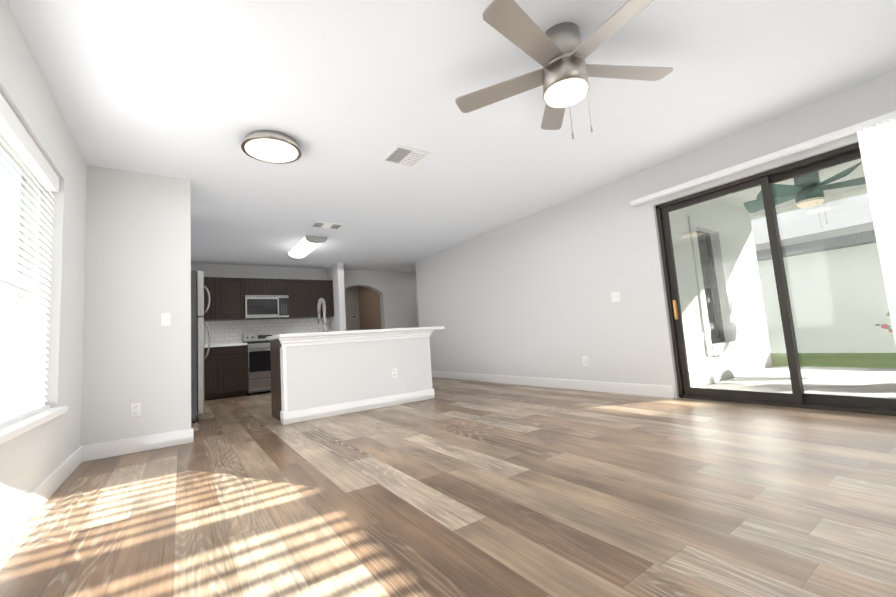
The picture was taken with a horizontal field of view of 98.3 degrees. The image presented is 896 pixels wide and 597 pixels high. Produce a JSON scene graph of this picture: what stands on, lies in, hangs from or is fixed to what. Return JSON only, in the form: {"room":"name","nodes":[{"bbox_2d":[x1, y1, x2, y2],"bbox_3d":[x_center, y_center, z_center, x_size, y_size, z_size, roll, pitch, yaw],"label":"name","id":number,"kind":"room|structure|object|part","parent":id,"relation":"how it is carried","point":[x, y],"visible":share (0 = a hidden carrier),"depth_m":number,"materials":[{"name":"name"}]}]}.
{"room":"living room","nodes":[
{"label":"living room","id":0,"kind":"room"},
{"bbox_2d":[0,0,86,518],"bbox_3d":[-2.640,-0.012,2.502,0.200,2.440,10.000,0,-7,-35],"label":"wall","id":1,"kind":"structure","parent":0,"point":[31,460],"depth_m":2.52,"materials":[{"name":"beige paint"}]},
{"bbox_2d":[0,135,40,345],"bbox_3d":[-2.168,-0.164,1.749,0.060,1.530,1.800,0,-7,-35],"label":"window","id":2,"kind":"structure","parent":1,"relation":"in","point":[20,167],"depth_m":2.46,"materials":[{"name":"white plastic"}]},
{"bbox_2d":[0,92,59,427],"bbox_3d":[-2.096,-0.165,1.798,0.065,1.519,1.780,0,-7,-35],"label":"window blinds","id":3,"kind":"object","parent":2,"relation":"attached to","point":[23,371],"visible":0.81,"depth_m":2.09,"materials":[{"name":"white plastic"}]},
{"bbox_2d":[0,406,67,444],"bbox_3d":[-2.027,0.610,1.733,0.155,0.040,1.880,0,-7,-35],"label":"window sill","id":4,"kind":"structure","parent":1,"relation":"attached to","point":[9,432],"depth_m":1.93,"materials":[{"name":"white"}]},
{"bbox_2d":[0,445,83,550],"bbox_3d":[-1.330,0.895,0.795,0.016,0.125,5.550,0,-7,-35],"label":"baseboard","id":5,"kind":"structure","parent":1,"relation":"attached to","point":[18,516],"depth_m":2.06,"materials":[{"name":"white"}]},
{"bbox_2d":[81,165,190,445],"bbox_3d":[-3.004,0.147,3.849,0.730,2.440,1.150,0,-7,-35],"label":"wall","id":6,"kind":"structure","parent":0,"point":[137,282],"depth_m":3.37,"materials":[{"name":"beige paint"}]},
{"bbox_2d":[130,402,140,416],"bbox_3d":[-2.638,0.941,3.276,0.070,0.115,0.010,0,-7,-35],"label":"outlet","id":7,"kind":"object","parent":6,"relation":"attached to","point":[135,410],"visible":1,"depth_m":3.27,"materials":[{"name":"white plastic"}]},
{"bbox_2d":[84,428,192,461],"bbox_3d":[-2.577,1.226,3.272,0.716,0.125,0.016,0,-7,-35],"label":"baseboard","id":8,"kind":"structure","parent":6,"relation":"attached to","point":[102,450],"depth_m":3.24,"materials":[{"name":"white"}]},
{"bbox_2d":[161,313,169,325],"bbox_3d":[-2.523,0.186,3.460,0.070,0.115,0.019,0,-7,-35],"label":"light switch","id":9,"kind":"object","parent":6,"relation":"attached to","point":[165,319],"visible":1,"depth_m":3.46,"materials":[{"name":"white plastic"}]},
{"bbox_2d":[191,263,417,328],"bbox_3d":[-2.167,0.574,8.739,7.660,2.440,0.200,0,-7,-35],"label":"wall","id":10,"kind":"structure","parent":0,"point":[396,291],"depth_m":9.08,"materials":[{"name":"beige paint"}]},
{"bbox_2d":[204,277,219,320],"bbox_3d":[-4.440,0.015,6.912,0.605,0.760,0.344,0,-7,-35],"label":"upper cabinet","id":11,"kind":"object","parent":10,"relation":"attached to","point":[212,283],"depth_m":6.89,"materials":[{"name":"brown wood"}]},
{"bbox_2d":[220,277,243,320],"bbox_3d":[-4.077,0.015,7.163,0.524,0.760,0.344,0,-7,-35],"label":"upper cabinet","id":12,"kind":"object","parent":10,"relation":"attached to","point":[231,289],"depth_m":7.06,"materials":[{"name":"brown wood"}]},
{"bbox_2d":[244,278,271,292],"bbox_3d":[-3.699,-0.199,7.455,0.432,0.330,0.344,0,-7,-35],"label":"upper cabinet","id":13,"kind":"object","parent":10,"relation":"attached to","point":[251,285],"depth_m":7.33,"materials":[{"name":"brown wood"}]},
{"bbox_2d":[204,317,329,351],"bbox_3d":[-3.898,0.645,7.400,3.280,0.470,0.008,0,-7,-35],"label":"backsplash","id":14,"kind":"structure","parent":10,"relation":"attached to","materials":[{"name":"tile"}]},
{"bbox_2d":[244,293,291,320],"bbox_3d":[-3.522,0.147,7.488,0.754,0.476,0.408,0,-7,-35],"label":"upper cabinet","id":15,"kind":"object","parent":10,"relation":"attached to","point":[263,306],"depth_m":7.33,"materials":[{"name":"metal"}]},
{"bbox_2d":[242,295,288,319],"bbox_3d":[-3.520,0.174,7.485,0.754,0.422,0.408,0,-7,-35],"label":"microwave","id":16,"kind":"object","parent":15,"relation":"in","point":[263,307],"depth_m":7.31,"materials":[{"name":"grey metal"}]},
{"bbox_2d":[272,279,287,292],"bbox_3d":[-3.429,-0.199,7.641,0.432,0.330,0.344,0,-7,-35],"label":"upper cabinet","id":17,"kind":"object","parent":10,"relation":"attached to","point":[278,285],"depth_m":7.55,"materials":[{"name":"brown wood"}]},
{"bbox_2d":[284,279,315,320],"bbox_3d":[-3.026,0.014,7.888,0.510,0.760,0.344,0,-7,-35],"label":"upper cabinet","id":18,"kind":"object","parent":10,"relation":"attached to","point":[301,293],"depth_m":7.77,"materials":[{"name":"brown wood"}]},
{"bbox_2d":[316,281,333,316],"bbox_3d":[-2.705,0.014,8.109,0.510,0.760,0.344,0,-7,-35],"label":"upper cabinet","id":19,"kind":"object","parent":10,"relation":"attached to","point":[324,290],"depth_m":8.03,"materials":[{"name":"brown wood"}]},
{"bbox_2d":[416,286,418,326],"bbox_3d":[-0.352,0.728,9.876,0.980,2.110,0.090,0,-7,-35],"label":"door frame","id":20,"kind":"structure","parent":10,"relation":"attached to","point":[417,306],"depth_m":9.62,"materials":[{"name":"white"}]},
{"bbox_2d":[327,263,345,331],"bbox_3d":[-2.314,0.521,8.106,0.120,2.440,0.680,0,-7,-35],"label":"wall","id":21,"kind":"structure","parent":0,"point":[335,274],"depth_m":7.92,"materials":[{"name":"beige paint"}]},
{"bbox_2d":[344,286,359,330],"bbox_3d":[-3.156,0.837,10.710,1.750,2.440,0.200,0,-7,-35],"label":"wall","id":22,"kind":"structure","parent":0,"point":[351,300],"depth_m":10.98,"materials":[{"name":"beige paint"}]},
{"bbox_2d":[358,286,380,329],"bbox_3d":[-1.934,0.717,10.347,0.150,2.440,2.200,0,-7,-35],"label":"wall","id":23,"kind":"structure","parent":0,"point":[369,309],"depth_m":10.49,"materials":[{"name":"paint"}]},
{"bbox_2d":[0,377,895,596],"bbox_3d":[-1.193,1.386,4.703,5.080,0.100,12.300,0,-7,-35],"label":"floor","id":24,"kind":"structure","parent":0,"point":[458,488],"depth_m":1.80,"materials":[{"name":"brown wood"}]},
{"bbox_2d":[191,270,210,422],"bbox_3d":[-3.470,0.598,4.728,0.944,1.780,0.890,0,-7,-35],"label":"refrigerator","id":25,"kind":"object","parent":24,"relation":"on","point":[197,351],"visible":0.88,"depth_m":4.56,"materials":[{"name":"grey metal"}]},
{"bbox_2d":[204,345,223,400],"bbox_3d":[-4.269,1.298,6.665,0.605,0.880,0.634,0,-7,-35],"label":"base cabinet","id":26,"kind":"object","parent":24,"relation":"on","point":[214,362],"depth_m":6.53,"materials":[{"name":"brown wood"}]},
{"bbox_2d":[224,345,243,397],"bbox_3d":[-3.906,1.298,6.915,0.524,0.880,0.634,0,-7,-35],"label":"base cabinet","id":27,"kind":"object","parent":24,"relation":"on","point":[237,361],"depth_m":6.69,"materials":[{"name":"brown wood"}]},
{"bbox_2d":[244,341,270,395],"bbox_3d":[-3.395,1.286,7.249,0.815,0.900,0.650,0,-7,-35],"label":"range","id":28,"kind":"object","parent":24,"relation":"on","point":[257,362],"depth_m":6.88,"materials":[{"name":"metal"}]},
{"bbox_2d":[240,341,247,344],"bbox_3d":[-3.449,0.823,7.291,2.665,0.075,0.649,0,-7,-35],"label":"countertop","id":29,"kind":"structure","parent":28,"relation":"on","point":[241,342],"depth_m":7.10,"materials":[{"name":"white stone"}]},
{"bbox_2d":[243,332,293,395],"bbox_3d":[-3.358,1.183,7.252,0.752,1.100,0.711,0,-7,-35],"label":"range","id":30,"kind":"object","parent":24,"relation":"on","point":[257,349],"depth_m":6.91,"materials":[{"name":"grey metal"}]},
{"bbox_2d":[266,330,434,424],"bbox_3d":[-1.156,0.900,4.847,1.896,0.888,0.762,0,-7,-35],"label":"kitchen island","id":31,"kind":"object","parent":24,"relation":"on","point":[319,375],"depth_m":4.45,"materials":[{"name":"beige paint"}]},
{"bbox_2d":[270,326,443,337],"bbox_3d":[-1.116,0.437,4.931,2.075,0.042,0.810,0,-7,-35],"label":"island countertop","id":32,"kind":"structure","parent":31,"relation":"on","point":[316,334],"depth_m":4.47,"materials":[{"name":"white stone"}]},
{"bbox_2d":[318,298,325,329],"bbox_3d":[-1.509,0.200,4.585,0.095,0.414,0.260,0,-7,-35],"label":"faucet","id":33,"kind":"object","parent":32,"relation":"on","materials":[{"name":"silver metal"}]},
{"bbox_2d":[391,368,397,378],"bbox_3d":[-0.656,0.917,4.769,0.070,0.115,0.010,0,-7,-35],"label":"outlet","id":34,"kind":"object","parent":31,"relation":"attached to","point":[394,371],"depth_m":4.77,"materials":[{"name":"white plastic"}]},
{"bbox_2d":[7,0,895,272],"bbox_3d":[-0.222,-1.136,5.742,7.860,0.100,12.300,0,-7,-35],"label":"ceiling","id":35,"kind":"structure","parent":0,"point":[347,96],"depth_m":2.72,"materials":[{"name":"paint"}]},
{"bbox_2d":[241,130,301,163],"bbox_3d":[-1.421,-1.223,3.129,0.444,0.078,0.444,0,-7,-35],"label":"round ceiling light","id":36,"kind":"object","parent":35,"relation":"attached to","point":[270,146],"visible":1,"depth_m":3.06,"materials":[{"name":"white glass"}]},
{"bbox_2d":[287,236,326,258],"bbox_3d":[-2.347,-0.825,6.409,0.324,0.097,1.220,0,-7,-35],"label":"kitchen ceiling light","id":37,"kind":"object","parent":35,"relation":"attached to","point":[305,246],"visible":1,"depth_m":6.21,"materials":[{"name":"white plastic"}]},
{"bbox_2d":[309,221,344,229],"bbox_3d":[-1.686,-1.013,5.399,0.420,0.012,0.270,0,-7,-35],"label":"ceiling vent","id":38,"kind":"object","parent":35,"relation":"in","point":[325,225],"visible":1,"depth_m":5.39,"materials":[{"name":"white plastic"}]},
{"bbox_2d":[381,144,430,168],"bbox_3d":[-0.387,-1.287,3.534,0.340,0.012,0.340,0,-7,-35],"label":"ceiling vent","id":39,"kind":"object","parent":35,"relation":"in","point":[404,156],"visible":1,"depth_m":3.52,"materials":[{"name":"white plastic"}]},
{"bbox_2d":[455,0,672,139],"bbox_3d":[0.666,-1.167,2.150,1.272,0.668,1.259,0,-7,-35],"label":"ceiling fan","id":40,"kind":"object","parent":35,"relation":"hanging from","point":[559,52],"visible":1,"depth_m":2.10,"materials":[{"name":"silver metal"}]},
{"bbox_2d":[415,70,895,397],"bbox_3d":[1.846,-0.086,4.867,0.250,2.440,8.390,0,-7,-35],"label":"wall","id":41,"kind":"structure","parent":0,"point":[529,296],"depth_m":4.79,"materials":[{"name":"beige paint"}]},
{"bbox_2d":[431,371,674,397],"bbox_3d":[0.879,1.262,6.034,0.016,0.125,5.070,0,-7,-35],"label":"baseboard","id":42,"kind":"structure","parent":41,"relation":"attached to","point":[663,391],"depth_m":4.98,"materials":[{"name":"white"}]},
{"bbox_2d":[582,356,587,365],"bbox_3d":[1.710,0.781,4.836,0.010,0.115,0.070,0,-7,-35],"label":"outlet","id":43,"kind":"object","parent":41,"relation":"attached to","point":[585,361],"visible":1,"depth_m":4.83,"materials":[{"name":"white plastic"}]},
{"bbox_2d":[611,291,620,301],"bbox_3d":[1.943,-0.019,4.490,0.019,0.115,0.116,0,-7,-35],"label":"light switch","id":44,"kind":"object","parent":41,"relation":"attached to","point":[615,296],"visible":1,"depth_m":4.49,"materials":[{"name":"white plastic"}]},
{"bbox_2d":[630,111,895,346],"bbox_3d":[2.732,-0.165,3.208,0.082,2.080,2.300,0,-7,-35],"label":"vertical blinds","id":45,"kind":"object","parent":41,"relation":"attached to","point":[876,136],"visible":1,"depth_m":2.74,"materials":[{"name":"white"}]},
{"bbox_2d":[656,142,895,415],"bbox_3d":[2.893,-0.101,3.358,0.160,2.030,1.860,0,-7,-35],"label":"sliding door","id":46,"kind":"structure","parent":41,"relation":"in","point":[798,397],"depth_m":3.37,"materials":[{"name":"brown metal"}]},
{"bbox_3d":[2.360,0.117,4.021,0.035,0.200,0.026,0,-7,-35],"label":"handle","id":47,"kind":"part","parent":46,"relation":"part of","materials":[{"name":"brown wood"}]},
{"bbox_2d":[669,199,771,386],"bbox_3d":[3.606,-0.326,5.398,3.250,3.020,0.285,0,-7,-35],"label":"wall","id":48,"kind":"structure","parent":0,"point":[743,245],"depth_m":5.41,"materials":[{"name":"white paint"}]},
{"bbox_2d":[696,230,724,343],"bbox_3d":[3.504,-0.160,5.325,0.700,1.550,0.090,0,-7,-35],"label":"window","id":49,"kind":"structure","parent":48,"relation":"in","point":[708,297],"depth_m":5.46,"materials":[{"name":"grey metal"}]},
{"bbox_2d":[716,158,864,209],"bbox_3d":[6.563,-2.102,1.418,3.600,0.120,10.550,0,-7,-35],"label":"ceiling","id":50,"kind":"structure","parent":0,"point":[834,170],"depth_m":5.13,"materials":[{"name":"white paint"}]},
{"bbox_2d":[743,162,865,226],"bbox_3d":[4.197,-1.173,4.531,1.239,0.788,1.233,0,-7,-35],"label":"fan","id":51,"kind":"object","parent":50,"relation":"hanging from","point":[806,181],"depth_m":4.43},
{"bbox_2d":[748,184,867,219],"bbox_3d":[7.888,-1.993,2.315,0.400,0.100,10.550,0,-7,-35],"label":"beam","id":52,"kind":"structure","parent":50,"relation":"attached to","point":[863,187],"depth_m":5.61,"materials":[{"name":"white paint"}]},
{"label":"outside","id":53,"kind":"structure","parent":0,"visible":0},
{"bbox_2d":[698,366,895,397],"bbox_3d":[6.585,0.512,1.080,3.250,0.100,10.000,0,-7,-35],"label":"floor","id":54,"kind":"structure","parent":53,"point":[772,375],"depth_m":4.54,"materials":[{"name":"concrete"}]},
{"bbox_3d":[-0.944,1.207,0.679,28.000,0.130,30.000,0,-7,-35],"label":"ground","id":55,"kind":"structure","parent":0,"visible":0},
{"bbox_2d":[757,243,895,352],"bbox_3d":[8.646,0.017,7.469,0.300,2.260,26.000,0,-7,-35],"label":"wall","id":56,"kind":"structure","parent":55,"relation":"on","point":[852,304],"depth_m":8.08,"materials":[{"name":"paint"}]},
{"bbox_2d":[751,193,875,261],"bbox_3d":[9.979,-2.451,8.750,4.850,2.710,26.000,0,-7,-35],"label":"soffit","id":57,"kind":"structure","parent":56,"relation":"on","point":[829,231],"depth_m":8.29,"materials":[{"name":"grey"}]},
{"bbox_2d":[771,353,895,367],"bbox_3d":[7.135,1.080,6.271,3.550,0.120,26.000,0,-7,-35],"label":"grass","id":58,"kind":"structure","parent":55,"relation":"on","point":[826,363],"depth_m":6.90,"materials":[{"name":"green plant"}]},
{"bbox_2d":[875,311,892,335],"bbox_3d":[7.697,0.457,6.059,1.242,1.009,1.418,0,-7,-35],"label":"bush","id":59,"kind":"object","parent":58,"relation":"on","point":[887,327],"depth_m":6.59,"materials":[{"name":"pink plant"}]}
]}

